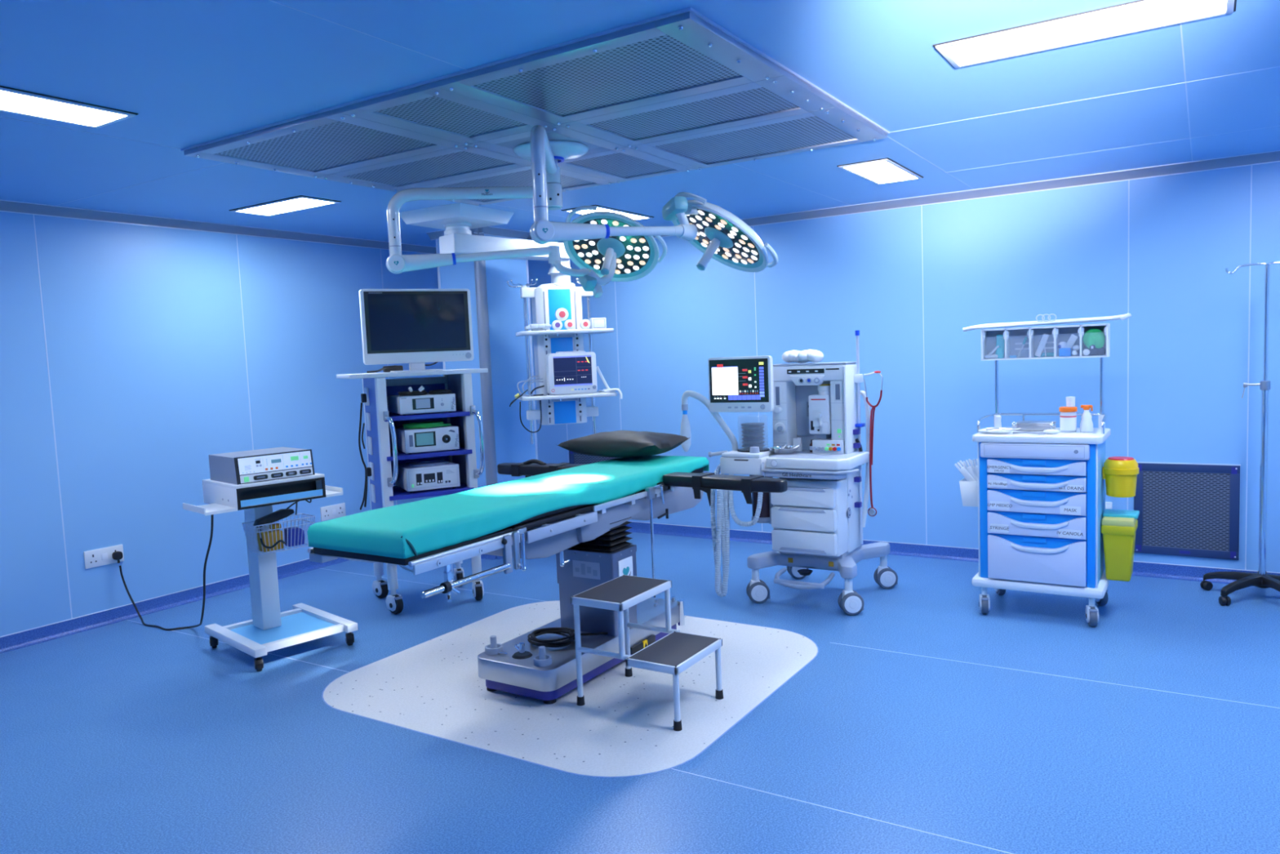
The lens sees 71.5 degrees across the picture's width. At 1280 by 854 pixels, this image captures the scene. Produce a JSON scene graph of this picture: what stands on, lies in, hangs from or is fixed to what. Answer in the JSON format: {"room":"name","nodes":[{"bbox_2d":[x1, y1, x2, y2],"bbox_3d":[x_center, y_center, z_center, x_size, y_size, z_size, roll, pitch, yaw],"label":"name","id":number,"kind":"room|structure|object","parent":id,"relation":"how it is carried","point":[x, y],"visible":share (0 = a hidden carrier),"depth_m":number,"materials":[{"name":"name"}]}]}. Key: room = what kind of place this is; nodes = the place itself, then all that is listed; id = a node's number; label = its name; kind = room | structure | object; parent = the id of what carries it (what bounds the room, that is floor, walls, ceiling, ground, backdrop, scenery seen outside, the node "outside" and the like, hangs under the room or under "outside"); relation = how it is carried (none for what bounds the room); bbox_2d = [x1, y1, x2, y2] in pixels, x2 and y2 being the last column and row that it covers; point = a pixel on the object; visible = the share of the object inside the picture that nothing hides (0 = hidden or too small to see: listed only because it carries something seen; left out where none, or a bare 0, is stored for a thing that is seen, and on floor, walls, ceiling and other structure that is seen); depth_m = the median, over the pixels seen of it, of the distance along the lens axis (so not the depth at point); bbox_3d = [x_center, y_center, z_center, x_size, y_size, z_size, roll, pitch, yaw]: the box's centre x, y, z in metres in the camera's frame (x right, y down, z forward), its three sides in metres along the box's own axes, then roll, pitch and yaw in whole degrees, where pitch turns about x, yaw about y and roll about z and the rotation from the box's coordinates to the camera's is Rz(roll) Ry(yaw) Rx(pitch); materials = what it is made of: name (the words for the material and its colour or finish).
{"room":"operating room","nodes":[
{"label":"operating room","id":0,"kind":"room"},
{"bbox_2d":[0,211,449,636],"bbox_3d":[-3.452,-0.020,5.141,0.101,2.481,7.746,1,6,32],"label":"wall","id":1,"kind":"structure","parent":0,"point":[131,356],"depth_m":5.63,"materials":[{"name":"blue paint"}]},
{"bbox_2d":[83,544,124,568],"bbox_3d":[-3.243,0.782,5.380,0.012,0.106,0.227,1,6,32],"label":"wall socket","id":2,"kind":"object","parent":1,"relation":"attached to","point":[103,556],"visible":1,"depth_m":5.36,"materials":[{"name":"white plastic"}]},
{"bbox_2d":[111,551,123,563],"bbox_3d":[-3.186,0.795,5.428,0.030,0.071,0.050,1,6,32],"label":"plug","id":3,"kind":"object","parent":2,"relation":"attached to","point":[117,555],"visible":1,"depth_m":5.42,"materials":[{"name":"black plastic"}]},
{"bbox_2d":[0,557,348,653],"bbox_3d":[-3.347,1.173,5.204,0.034,0.086,7.546,1,6,32],"label":"baseboard","id":4,"kind":"structure","parent":1,"relation":"attached to","point":[18,640],"depth_m":5.56,"materials":[{"name":"blue plastic"}]},
{"bbox_2d":[0,200,436,253],"bbox_3d":[-3.436,-1.228,5.000,0.056,0.055,7.546,1,6,32],"label":"trim","id":5,"kind":"structure","parent":1,"relation":"attached to","point":[6,206],"depth_m":5.79,"materials":[{"name":"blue metal"}]},
{"bbox_2d":[320,502,346,520],"bbox_3d":[-2.345,0.647,6.790,0.012,0.106,0.229,1,6,32],"label":"wall socket","id":6,"kind":"object","parent":1,"relation":"attached to","point":[338,510],"visible":0.98,"depth_m":6.78,"materials":[{"name":"white plastic"}]},
{"bbox_2d":[438,234,535,488],"bbox_3d":[-1.173,-0.264,6.975,0.430,2.481,0.550,1,6,32],"label":"wall column","id":7,"kind":"structure","parent":0,"point":[504,302],"depth_m":6.78,"materials":[{"name":"blue paint"}]},
{"bbox_2d":[425,226,532,240],"bbox_3d":[-1.220,-1.472,6.875,0.536,0.055,0.662,1,6,32],"label":"trim","id":8,"kind":"structure","parent":7,"relation":"attached to","point":[492,231],"depth_m":6.72,"materials":[{"name":"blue metal"}]},
{"bbox_2d":[435,231,537,485],"bbox_3d":[-1.171,-0.283,6.961,0.455,2.361,0.575,1,6,32],"label":"trim","id":9,"kind":"structure","parent":7,"relation":"attached to","point":[480,275],"depth_m":6.62,"materials":[{"name":"grey metal"}]},
{"bbox_2d":[480,554,502,559],"bbox_3d":[-1.110,0.928,7.064,0.464,0.086,0.618,1,6,32],"label":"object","id":10,"kind":"structure","parent":7,"relation":"attached to","point":[482,556],"depth_m":6.74,"materials":[{"name":"blue plastic"}]},
{"bbox_2d":[0,531,1279,853],"bbox_3d":[-0.416,1.288,3.349,7.172,0.081,7.746,1,6,32],"label":"floor","id":11,"kind":"structure","parent":0,"point":[922,720],"depth_m":3.58,"materials":[{"name":"blue plastic"}]},
{"bbox_2d":[119,514,213,630],"bbox_3d":[-2.645,0.789,5.084,1.246,0.816,0.177,2,6,40],"label":"cable","id":12,"kind":"object","parent":11,"relation":"on","point":[212,515],"visible":0.91,"depth_m":4.93,"materials":[{"name":"black plastic"}]},
{"bbox_2d":[182,472,357,671],"bbox_3d":[-2.017,0.729,4.716,0.663,0.942,0.723,2,7,44],"label":"trolley","id":13,"kind":"object","parent":11,"relation":"on","point":[269,629],"visible":0.93,"depth_m":4.70,"materials":[{"name":"white plastic"}]},
{"bbox_2d":[182,502,237,515],"bbox_3d":[-2.113,0.392,4.370,0.283,0.036,0.153,2,7,44],"label":"tray","id":14,"kind":"object","parent":13,"relation":"on","point":[215,508],"depth_m":4.33,"materials":[{"name":"white plastic"}]},
{"bbox_2d":[208,446,315,484],"bbox_3d":[-1.958,0.195,4.610,0.361,0.134,0.396,2,7,44],"label":"electrosurgical generator","id":15,"kind":"object","parent":13,"relation":"on","point":[244,467],"visible":1,"depth_m":4.50,"materials":[{"name":"white plastic"}]},
{"bbox_2d":[202,472,324,507],"bbox_3d":[-1.958,0.320,4.637,0.430,0.120,0.458,2,7,44],"label":"box shelf","id":16,"kind":"object","parent":13,"relation":"attached to","point":[266,493],"depth_m":4.50,"materials":[{"name":"white plastic"}]},
{"bbox_2d":[257,523,283,551],"bbox_3d":[-1.950,0.581,4.691,0.075,0.135,0.110,2,7,44],"label":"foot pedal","id":17,"kind":"object","parent":13,"relation":"in","point":[278,533],"visible":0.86,"depth_m":4.67,"materials":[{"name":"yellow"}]},
{"bbox_2d":[242,513,315,555],"bbox_3d":[-1.919,0.571,4.740,0.168,0.161,0.330,2,7,44],"label":"wire basket","id":18,"kind":"object","parent":13,"relation":"on","point":[255,531],"depth_m":4.70,"materials":[{"name":"silver metal"}]},
{"bbox_2d":[253,498,311,548],"bbox_3d":[-1.887,0.468,4.718,0.088,0.312,0.308,2,7,44],"label":"cable","id":19,"kind":"object","parent":13,"relation":"on","point":[282,513],"visible":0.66,"depth_m":4.68,"materials":[{"name":"black plastic"}]},
{"bbox_2d":[229,612,335,644],"bbox_3d":[-1.922,1.088,4.789,0.458,0.006,0.432,2,7,44],"label":"tray","id":20,"kind":"object","parent":13,"relation":"on","point":[292,624],"depth_m":4.80,"materials":[{"name":"blue plastic"}]},
{"bbox_2d":[284,526,304,546],"bbox_3d":[-1.859,0.587,4.786,0.060,0.095,0.090,2,7,44],"label":"foot pedal","id":21,"kind":"object","parent":13,"relation":"in","point":[292,528],"visible":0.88,"depth_m":4.76,"materials":[{"name":"blue plastic"}]},
{"bbox_2d":[324,484,342,497],"bbox_3d":[-1.709,0.342,4.785,0.283,0.036,0.096,2,7,44],"label":"tray","id":22,"kind":"object","parent":13,"relation":"on","point":[330,491],"depth_m":4.74,"materials":[{"name":"white plastic"}]},
{"bbox_2d":[336,368,488,613],"bbox_3d":[-1.381,0.377,5.578,0.827,1.449,0.602,-5,5,-27],"label":"tower","id":23,"kind":"object","parent":11,"relation":"on","point":[384,457],"visible":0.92,"depth_m":5.48,"materials":[{"name":"white metal"}]},
{"bbox_2d":[364,387,369,405],"bbox_3d":[-1.693,-0.188,5.514,0.010,0.110,0.090,-5,5,-27],"label":"socket","id":24,"kind":"object","parent":23,"relation":"attached to","point":[366,392],"depth_m":5.48,"materials":[{"name":"white plastic"}]},
{"bbox_2d":[365,412,371,431],"bbox_3d":[-1.687,-0.033,5.527,0.010,0.110,0.090,-5,5,-27],"label":"socket","id":25,"kind":"object","parent":23,"relation":"attached to","point":[368,417],"depth_m":5.49,"materials":[{"name":"white plastic"}]},
{"bbox_2d":[367,436,373,454],"bbox_3d":[-1.681,0.116,5.539,0.010,0.110,0.090,-5,5,-27],"label":"socket","id":26,"kind":"object","parent":23,"relation":"attached to","point":[370,442],"depth_m":5.50,"materials":[{"name":"white plastic"}]},
{"bbox_2d":[368,462,374,480],"bbox_3d":[-1.674,0.275,5.553,0.010,0.110,0.090,-5,5,-27],"label":"socket","id":27,"kind":"object","parent":23,"relation":"attached to","point":[371,467],"depth_m":5.53,"materials":[{"name":"white plastic"}]},
{"bbox_2d":[370,484,375,502],"bbox_3d":[-1.669,0.415,5.564,0.010,0.110,0.090,-5,5,-27],"label":"socket","id":28,"kind":"object","parent":23,"relation":"attached to","point":[372,486],"depth_m":5.54,"materials":[{"name":"white plastic"}]},
{"bbox_2d":[373,561,383,576],"bbox_3d":[-1.686,0.874,5.730,0.059,0.160,0.060,-5,5,-27],"label":"socket","id":29,"kind":"object","parent":23,"relation":"attached to","point":[378,566],"depth_m":5.71,"materials":[{"name":"white"}]},
{"bbox_2d":[386,563,398,590],"bbox_3d":[-1.491,0.896,5.358,0.059,0.160,0.060,-5,5,-27],"label":"socket","id":30,"kind":"object","parent":23,"relation":"attached to","point":[392,571],"depth_m":5.33,"materials":[{"name":"white"}]},
{"bbox_2d":[366,361,438,373],"bbox_3d":[-1.487,-0.383,5.613,0.474,0.065,0.106,-5,5,-27],"label":"cable","id":31,"kind":"object","parent":23,"relation":"on","point":[386,368],"visible":0.8,"depth_m":5.58,"materials":[{"name":"black plastic"}]},
{"bbox_2d":[358,288,473,372],"bbox_3d":[-1.380,-0.598,5.513,0.675,0.504,0.200,-5,5,-27],"label":"screen","id":32,"kind":"object","parent":23,"relation":"on","point":[415,327],"visible":1,"depth_m":5.46,"materials":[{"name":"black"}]},
{"bbox_2d":[387,393,456,415],"bbox_3d":[-1.354,-0.145,5.516,0.339,0.113,0.336,-5,5,-27],"label":"control unit","id":33,"kind":"object","parent":23,"relation":"on","point":[427,403],"visible":0.99,"depth_m":5.38,"materials":[{"name":"white"}]},
{"bbox_2d":[398,386,427,395],"bbox_3d":[-1.383,-0.221,5.420,0.180,0.057,0.145,-5,5,-27],"label":"cable","id":34,"kind":"object","parent":33,"relation":"on","point":[420,392],"visible":1,"depth_m":5.36,"materials":[{"name":"black plastic"}]},
{"bbox_2d":[428,389,452,394],"bbox_3d":[-1.234,-0.216,5.493,0.146,0.024,0.126,-5,5,-27],"label":"cable","id":35,"kind":"object","parent":33,"relation":"on","point":[439,391],"visible":1,"depth_m":5.44,"materials":[{"name":"black plastic"}]},
{"bbox_2d":[395,425,459,453],"bbox_3d":[-1.331,0.072,5.536,0.330,0.146,0.346,-5,5,-27],"label":"source","id":36,"kind":"object","parent":23,"relation":"on","point":[409,441],"visible":0.94,"depth_m":5.40,"materials":[{"name":"white"}]},
{"bbox_2d":[401,421,451,428],"bbox_3d":[-1.315,-0.013,5.469,0.291,0.029,0.194,-5,5,-27],"label":"guide","id":37,"kind":"object","parent":36,"relation":"on","point":[426,424],"visible":1,"depth_m":5.40,"materials":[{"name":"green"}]},
{"bbox_2d":[384,409,470,421],"bbox_3d":[-1.379,-0.076,5.559,0.518,0.026,0.455,-5,5,-27],"label":"shelf","id":38,"kind":"object","parent":23,"relation":"attached to","point":[461,414],"depth_m":5.40,"materials":[{"name":"blue metal"}]},
{"bbox_2d":[395,459,460,493],"bbox_3d":[-1.330,0.306,5.555,0.325,0.151,0.338,-5,5,-27],"label":"insufflator","id":39,"kind":"object","parent":23,"relation":"on","point":[442,473],"visible":0.99,"depth_m":5.43,"materials":[{"name":"white plastic"}]},
{"bbox_2d":[386,446,472,461],"bbox_3d":[-1.370,0.158,5.578,0.518,0.026,0.455,-5,5,-27],"label":"shelf","id":40,"kind":"object","parent":23,"relation":"attached to","point":[467,451],"depth_m":5.41,"materials":[{"name":"blue metal"}]},
{"bbox_2d":[389,482,474,500],"bbox_3d":[-1.360,0.394,5.597,0.518,0.026,0.455,-5,5,-27],"label":"shelf","id":41,"kind":"object","parent":23,"relation":"attached to","point":[397,493],"depth_m":5.43,"materials":[{"name":"blue metal"}]},
{"bbox_2d":[471,555,481,574],"bbox_3d":[-1.029,0.858,5.598,0.059,0.160,0.060,-5,5,-27],"label":"socket","id":42,"kind":"object","parent":23,"relation":"attached to","point":[476,561],"depth_m":5.57,"materials":[{"name":"white"}]},
{"bbox_2d":[307,458,787,703],"bbox_3d":[-0.400,0.715,4.192,1.842,0.923,2.233,1,6,32],"label":"table","id":43,"kind":"object","parent":11,"relation":"on","point":[591,548],"visible":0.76,"depth_m":4.15,"materials":[{"name":"silver metal"}]},
{"bbox_2d":[306,455,709,558],"bbox_3d":[-0.436,0.308,4.167,0.542,0.098,2.264,1,6,32],"label":"mattress","id":44,"kind":"object","parent":43,"relation":"on","point":[406,530],"visible":0.99,"depth_m":3.61,"materials":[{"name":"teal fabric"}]},
{"bbox_2d":[557,430,689,457],"bbox_3d":[-0.092,0.093,5.057,0.630,0.144,0.450,0,5,28],"label":"pillow","id":45,"kind":"object","parent":44,"relation":"on","point":[619,443],"visible":1,"depth_m":4.91,"materials":[{"name":"black leather"}]},
{"bbox_2d":[527,626,608,647],"bbox_3d":[-0.354,0.984,4.162,0.366,0.040,0.218,-1,5,13],"label":"power cable","id":46,"kind":"object","parent":43,"relation":"on","point":[558,630],"visible":0.94,"depth_m":4.16,"materials":[{"name":"black rubber"}]},
{"bbox_2d":[570,574,723,730],"bbox_3d":[0.039,0.949,3.842,0.537,0.478,0.447,1,6,32],"label":"step stool","id":47,"kind":"object","parent":11,"relation":"on","point":[676,651],"visible":1,"depth_m":3.80,"materials":[{"name":"white metal"}]},
{"bbox_2d":[680,330,897,615],"bbox_3d":[0.914,0.227,5.432,1.111,1.585,0.798,1,6,32],"label":"machine","id":48,"kind":"object","parent":11,"relation":"on","point":[819,522],"visible":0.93,"depth_m":5.20,"materials":[{"name":"white plastic"}]},
{"bbox_2d":[749,475,773,517],"bbox_3d":[0.734,0.399,5.326,0.150,0.275,0.150,1,6,32],"label":"canister","id":49,"kind":"object","parent":48,"relation":"on","point":[766,508],"depth_m":5.27,"materials":[{"name":"grey"}]},
{"bbox_2d":[769,444,799,453],"bbox_3d":[0.856,0.131,5.279,0.177,0.050,0.132,1,6,32],"label":"dish","id":50,"kind":"object","parent":48,"relation":"on","point":[784,449],"visible":1,"depth_m":5.24,"materials":[{"name":"silver metal"}]},
{"bbox_2d":[782,349,823,363],"bbox_3d":[0.971,-0.421,5.305,0.248,0.080,0.161,1,6,32],"label":"roll","id":51,"kind":"object","parent":48,"relation":"on","point":[809,355],"visible":1,"depth_m":5.25,"materials":[{"name":"white"}]},
{"bbox_2d":[773,361,856,366],"bbox_3d":[1.028,-0.376,5.298,0.477,0.010,0.192,1,6,32],"label":"tray","id":52,"kind":"object","parent":48,"relation":"on","point":[835,363],"depth_m":5.20,"materials":[{"name":"white plastic"}]},
{"bbox_2d":[863,370,883,516],"bbox_3d":[1.359,0.099,5.173,0.116,0.849,0.044,1,6,32],"label":"stethoscope","id":53,"kind":"object","parent":48,"relation":"hanging from","point":[872,511],"visible":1,"depth_m":5.18,"materials":[{"name":"red"}]},
{"bbox_2d":[971,323,1111,626],"bbox_3d":[2.198,0.233,4.872,0.654,1.560,0.535,1,6,32],"label":"cart","id":54,"kind":"object","parent":11,"relation":"on","point":[1042,497],"visible":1,"depth_m":4.71,"materials":[{"name":"white plastic"}]},
{"bbox_2d":[959,477,977,506],"bbox_3d":[1.932,0.375,5.132,0.136,0.146,0.170,1,6,32],"label":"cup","id":55,"kind":"object","parent":54,"relation":"attached to","point":[969,490],"visible":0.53,"depth_m":5.07,"materials":[{"name":"white plastic"}]},
{"bbox_2d":[954,458,977,481],"bbox_3d":[1.898,0.263,5.141,0.143,0.162,0.070,1,6,32],"label":"gloves","id":56,"kind":"object","parent":55,"relation":"in","point":[970,473],"visible":0.84,"depth_m":5.11,"materials":[{"name":"white plastic"}]},
{"bbox_2d":[977,428,1011,433],"bbox_3d":[1.943,0.021,4.865,0.178,0.028,0.108,1,6,32],"label":"tray","id":57,"kind":"object","parent":54,"relation":"on","point":[983,430],"visible":0.92,"depth_m":4.82,"materials":[{"name":"white metal"}]},
{"bbox_2d":[985,334,1004,358],"bbox_3d":[2.025,-0.458,5.072,0.105,0.135,0.040,1,6,32],"label":"pack","id":58,"kind":"object","parent":54,"relation":"on","point":[1000,342],"visible":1,"depth_m":5.06,"materials":[{"name":"white"}]},
{"bbox_2d":[1011,420,1056,431],"bbox_3d":[2.199,-0.009,4.949,0.226,0.051,0.137,1,6,32],"label":"tray","id":59,"kind":"object","parent":54,"relation":"on","point":[1024,425],"visible":0.88,"depth_m":4.91,"materials":[{"name":"silver metal"}]},
{"bbox_2d":[972,426,1111,444],"bbox_3d":[2.196,0.044,4.865,0.635,0.036,0.515,1,6,32],"label":"tray","id":60,"kind":"object","parent":54,"relation":"on","point":[1098,436],"depth_m":4.68,"materials":[{"name":"white plastic"}]},
{"bbox_2d":[1034,333,1053,356],"bbox_3d":[2.246,-0.455,4.947,0.100,0.129,0.053,1,6,32],"label":"pack","id":61,"kind":"object","parent":54,"relation":"on","point":[1045,337],"visible":0.92,"depth_m":4.94,"materials":[{"name":"plastic"}]},
{"bbox_2d":[962,312,1131,332],"bbox_3d":[2.236,-0.576,4.925,0.851,0.060,0.110,1,6,32],"label":"shelf","id":62,"kind":"object","parent":54,"relation":"on","point":[1122,317],"visible":1,"depth_m":4.87,"materials":[{"name":"white metal"}]},
{"bbox_2d":[1059,406,1077,432],"bbox_3d":[2.305,-0.041,4.790,0.088,0.134,0.088,1,6,32],"label":"jar","id":63,"kind":"object","parent":54,"relation":"on","point":[1068,417],"visible":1,"depth_m":4.76,"materials":[{"name":"white plastic"}]},
{"bbox_2d":[1066,396,1075,406],"bbox_3d":[2.312,-0.136,4.775,0.046,0.054,0.046,1,6,32],"label":"cup","id":64,"kind":"object","parent":63,"relation":"on","point":[1070,401],"visible":1,"depth_m":4.76,"materials":[{"name":"white paper"}]},
{"bbox_2d":[1057,334,1079,356],"bbox_3d":[2.351,-0.447,4.875,0.109,0.119,0.064,1,6,32],"label":"carton","id":65,"kind":"object","parent":54,"relation":"on","point":[1065,348],"visible":1,"depth_m":4.87,"materials":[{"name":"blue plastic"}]},
{"bbox_2d":[1079,404,1093,432],"bbox_3d":[2.379,-0.045,4.742,0.066,0.144,0.066,1,6,32],"label":"spray bottle","id":66,"kind":"object","parent":54,"relation":"on","point":[1086,424],"visible":1,"depth_m":4.72,"materials":[{"name":"white plastic"}]},
{"bbox_2d":[1082,328,1105,355],"bbox_3d":[2.453,-0.459,4.808,0.107,0.146,0.085,1,6,32],"label":"supplies","id":67,"kind":"object","parent":54,"relation":"on","point":[1094,339],"visible":1,"depth_m":4.78,"materials":[{"name":"green plastic"}]},
{"bbox_2d":[1101,508,1139,581],"bbox_3d":[2.568,0.632,4.757,0.164,0.345,0.246,1,6,32],"label":"waste bin","id":68,"kind":"object","parent":54,"relation":"attached to","point":[1119,526],"visible":1,"depth_m":4.67,"materials":[{"name":"yellow plastic"}]},
{"bbox_2d":[1102,456,1139,497],"bbox_3d":[2.553,0.264,4.724,0.170,0.203,0.170,1,6,32],"label":"sharps container","id":69,"kind":"object","parent":54,"relation":"attached to","point":[1120,473],"visible":1,"depth_m":4.67,"materials":[{"name":"yellow plastic"}]},
{"bbox_2d":[1200,261,1279,605],"bbox_3d":[3.439,0.032,4.898,0.586,1.854,0.564,1,6,32],"label":"stand","id":70,"kind":"object","parent":11,"relation":"on","point":[1261,579],"visible":1,"depth_m":4.88,"materials":[{"name":"silver metal"}]},
{"bbox_2d":[0,0,1279,246],"bbox_3d":[-0.521,-1.261,3.140,7.172,0.081,7.746,1,6,32],"label":"ceiling","id":71,"kind":"structure","parent":0,"point":[193,73],"depth_m":3.31,"materials":[{"name":"blue paint"}]},
{"bbox_2d":[0,85,137,128],"bbox_3d":[-2.204,-1.149,3.149,0.292,0.010,0.692,1,6,32],"label":"recessed light","id":72,"kind":"object","parent":71,"relation":"in","point":[12,100],"visible":1,"depth_m":3.25,"materials":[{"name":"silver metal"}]},
{"bbox_2d":[228,195,341,216],"bbox_3d":[-2.153,-1.335,5.388,0.692,0.010,0.282,1,6,32],"label":"recessed light","id":73,"kind":"object","parent":71,"relation":"in","point":[300,202],"visible":1,"depth_m":5.36,"materials":[{"name":"white plastic"}]},
{"bbox_2d":[238,198,332,214],"bbox_3d":[-2.153,-1.335,5.388,0.640,0.004,0.230,1,6,32],"label":"diffuser","id":74,"kind":"object","parent":73,"relation":"attached to","point":[290,205],"depth_m":5.38,"materials":[{"name":"white plastic"}]},
{"bbox_2d":[399,202,570,268],"label":"pendant","id":75,"kind":"object","parent":71,"relation":"hanging from","point":[456,222],"depth_m":5.83,"materials":[{"name":"white metal"}]},
{"bbox_2d":[506,263,617,444],"label":"pendant","id":76,"kind":"object","parent":75,"relation":"hanging from","point":[546,299],"depth_m":6.41,"materials":[{"name":"white metal"}]},
{"bbox_2d":[509,375,544,432],"bbox_3d":[-0.790,-0.160,6.304,0.275,0.403,0.072,-5,6,-32],"label":"cable","id":77,"kind":"object","parent":76,"relation":"hanging from","point":[517,396],"visible":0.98,"depth_m":6.29,"materials":[{"name":"grey plastic"}]},
{"bbox_2d":[524,324,551,330],"bbox_3d":[-0.721,-0.703,6.272,0.178,0.043,0.109,-4,5,-15],"label":"pack","id":78,"kind":"object","parent":76,"relation":"on","point":[533,326],"visible":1,"depth_m":6.23,"materials":[{"name":"white plastic"}]},
{"bbox_2d":[551,320,562,329],"bbox_3d":[-0.588,-0.723,6.318,0.072,0.072,0.042,-4,5,-15],"label":"reel","id":79,"kind":"object","parent":76,"relation":"on","point":[557,324],"visible":0.97,"depth_m":6.30,"materials":[{"name":"white plastic"}]},
{"bbox_2d":[555,307,568,320],"bbox_3d":[-0.556,-0.799,6.322,0.092,0.091,0.042,-4,5,-15],"label":"reel","id":80,"kind":"object","parent":79,"relation":"on","point":[562,313],"visible":1,"depth_m":6.30,"materials":[{"name":"white plastic"}]},
{"bbox_2d":[515,328,613,337],"bbox_3d":[-0.544,-0.670,6.408,0.669,0.050,0.340,-4,5,-15],"label":"shelf","id":81,"kind":"object","parent":76,"relation":"attached to","point":[563,332],"depth_m":6.31,"materials":[{"name":"white plastic"}]},
{"bbox_2d":[517,391,617,401],"bbox_3d":[-0.527,-0.213,6.445,0.688,0.050,0.340,-4,5,-15],"label":"shelf","id":82,"kind":"object","parent":76,"relation":"attached to","point":[546,397],"depth_m":6.33,"materials":[{"name":"white plastic"}]},
{"bbox_2d":[564,319,574,329],"bbox_3d":[-0.502,-0.728,6.332,0.072,0.072,0.042,-4,5,-15],"label":"reel","id":83,"kind":"object","parent":76,"relation":"on","point":[569,324],"visible":1,"depth_m":6.31,"materials":[{"name":"white plastic"}]},
{"bbox_2d":[545,351,597,395],"bbox_3d":[-0.488,-0.387,6.352,0.345,0.305,0.126,-4,5,-15],"label":"patient monitor","id":84,"kind":"object","parent":76,"relation":"on","point":[567,372],"visible":1,"depth_m":6.31,"materials":[{"name":"white plastic"}]},
{"bbox_2d":[589,317,606,328],"bbox_3d":[-0.302,-0.745,6.407,0.104,0.078,0.081,-4,5,-15],"label":"box","id":85,"kind":"object","parent":76,"relation":"on","point":[595,322],"visible":0.84,"depth_m":6.37,"materials":[{"name":"white plastic"}]},
{"bbox_2d":[596,365,622,399],"bbox_3d":[-0.238,-0.323,6.437,0.128,0.240,0.245,-5,5,-25],"label":"hose","id":86,"kind":"object","parent":76,"relation":"on","point":[607,389],"visible":0.99,"depth_m":6.40,"materials":[{"name":"white plastic"}]},
{"bbox_2d":[181,7,889,206],"bbox_3d":[-0.430,-1.279,4.032,2.569,0.040,1.901,1,6,32],"label":"panel","id":87,"kind":"object","parent":71,"relation":"attached to","point":[677,91],"visible":0.91,"depth_m":3.62,"materials":[{"name":"silver metal"}]},
{"bbox_2d":[386,124,777,297],"bbox_3d":[-0.281,-0.918,3.827,1.385,0.676,1.196,-5,5,-28],"label":"lamp","id":88,"kind":"object","parent":87,"relation":"hanging from","point":[606,246],"visible":1,"depth_m":3.99,"materials":[{"name":"white metal"}]},
{"bbox_2d":[596,237,625,257],"bbox_3d":[-0.141,-0.859,4.295,0.140,0.015,0.140,-7,-35,28],"label":"socket","id":89,"kind":"object","parent":88,"relation":"attached to","point":[615,245],"depth_m":4.27,"materials":[{"name":"teal plastic"}]},
{"bbox_2d":[704,226,733,248],"bbox_3d":[0.328,-0.792,3.748,0.140,0.015,0.140,24,-11,39],"label":"socket","id":90,"kind":"object","parent":88,"relation":"attached to","point":[721,236],"depth_m":3.71,"materials":[{"name":"teal plastic"}]},
{"bbox_2d":[560,204,653,220],"bbox_3d":[-0.213,-1.480,6.190,0.282,0.010,0.732,1,6,32],"label":"recessed light","id":91,"kind":"object","parent":71,"relation":"in","point":[636,216],"visible":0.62,"depth_m":6.08,"materials":[{"name":"white plastic"}]},
{"bbox_2d":[568,207,646,219],"bbox_3d":[-0.213,-1.481,6.190,0.230,0.004,0.680,1,6,32],"label":"diffuser","id":92,"kind":"object","parent":91,"relation":"attached to","point":[633,215],"depth_m":6.09,"materials":[{"name":"white plastic"}]},
{"bbox_2d":[836,157,923,184],"bbox_3d":[1.384,-1.454,5.087,0.282,0.010,0.702,1,6,32],"label":"recessed light","id":93,"kind":"object","parent":71,"relation":"in","point":[883,171],"visible":1,"depth_m":5.05,"materials":[{"name":"white plastic"}]},
{"bbox_2d":[844,160,915,183],"bbox_3d":[1.384,-1.456,5.086,0.230,0.004,0.650,1,6,32],"label":"diffuser","id":94,"kind":"object","parent":93,"relation":"attached to","point":[874,171],"depth_m":5.06,"materials":[{"name":"white plastic"}]},
{"bbox_2d":[933,0,1236,68],"bbox_3d":[1.405,-1.272,2.849,0.842,0.010,0.292,1,6,32],"label":"recessed light","id":95,"kind":"object","parent":71,"relation":"in","point":[1140,15],"visible":1,"depth_m":2.84,"materials":[{"name":"white plastic"}]},
{"bbox_2d":[528,161,1279,572],"bbox_3d":[1.619,-0.334,6.428,7.072,2.481,0.101,1,6,32],"label":"wall","id":96,"kind":"structure","parent":0,"point":[1158,251],"depth_m":5.93,"materials":[{"name":"blue paint"}]},
{"bbox_2d":[568,450,618,464],"bbox_3d":[-0.380,0.462,7.718,0.561,0.564,0.018,1,6,32],"label":"air vent","id":97,"kind":"object","parent":96,"relation":"in","point":[575,458],"visible":0.09,"depth_m":7.77,"materials":[{"name":"blue"}]},
{"bbox_2d":[561,150,1279,243],"bbox_3d":[1.486,-1.535,6.291,6.972,0.055,0.056,1,6,32],"label":"trim","id":98,"kind":"structure","parent":96,"relation":"attached to","point":[1270,157],"depth_m":5.65,"materials":[{"name":"grey metal"}]},
{"bbox_2d":[625,520,1279,583],"bbox_3d":[1.590,0.864,6.497,6.972,0.086,0.034,1,6,32],"label":"baseboard","id":99,"kind":"structure","parent":96,"relation":"attached to","point":[1166,571],"depth_m":6.22,"materials":[{"name":"blue plastic"}]},
{"bbox_2d":[1133,462,1240,559],"bbox_3d":[3.297,0.501,5.380,0.550,0.569,0.018,1,6,32],"label":"air vent","id":100,"kind":"object","parent":96,"relation":"in","point":[1188,509],"visible":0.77,"depth_m":5.37,"materials":[{"name":"blue"}]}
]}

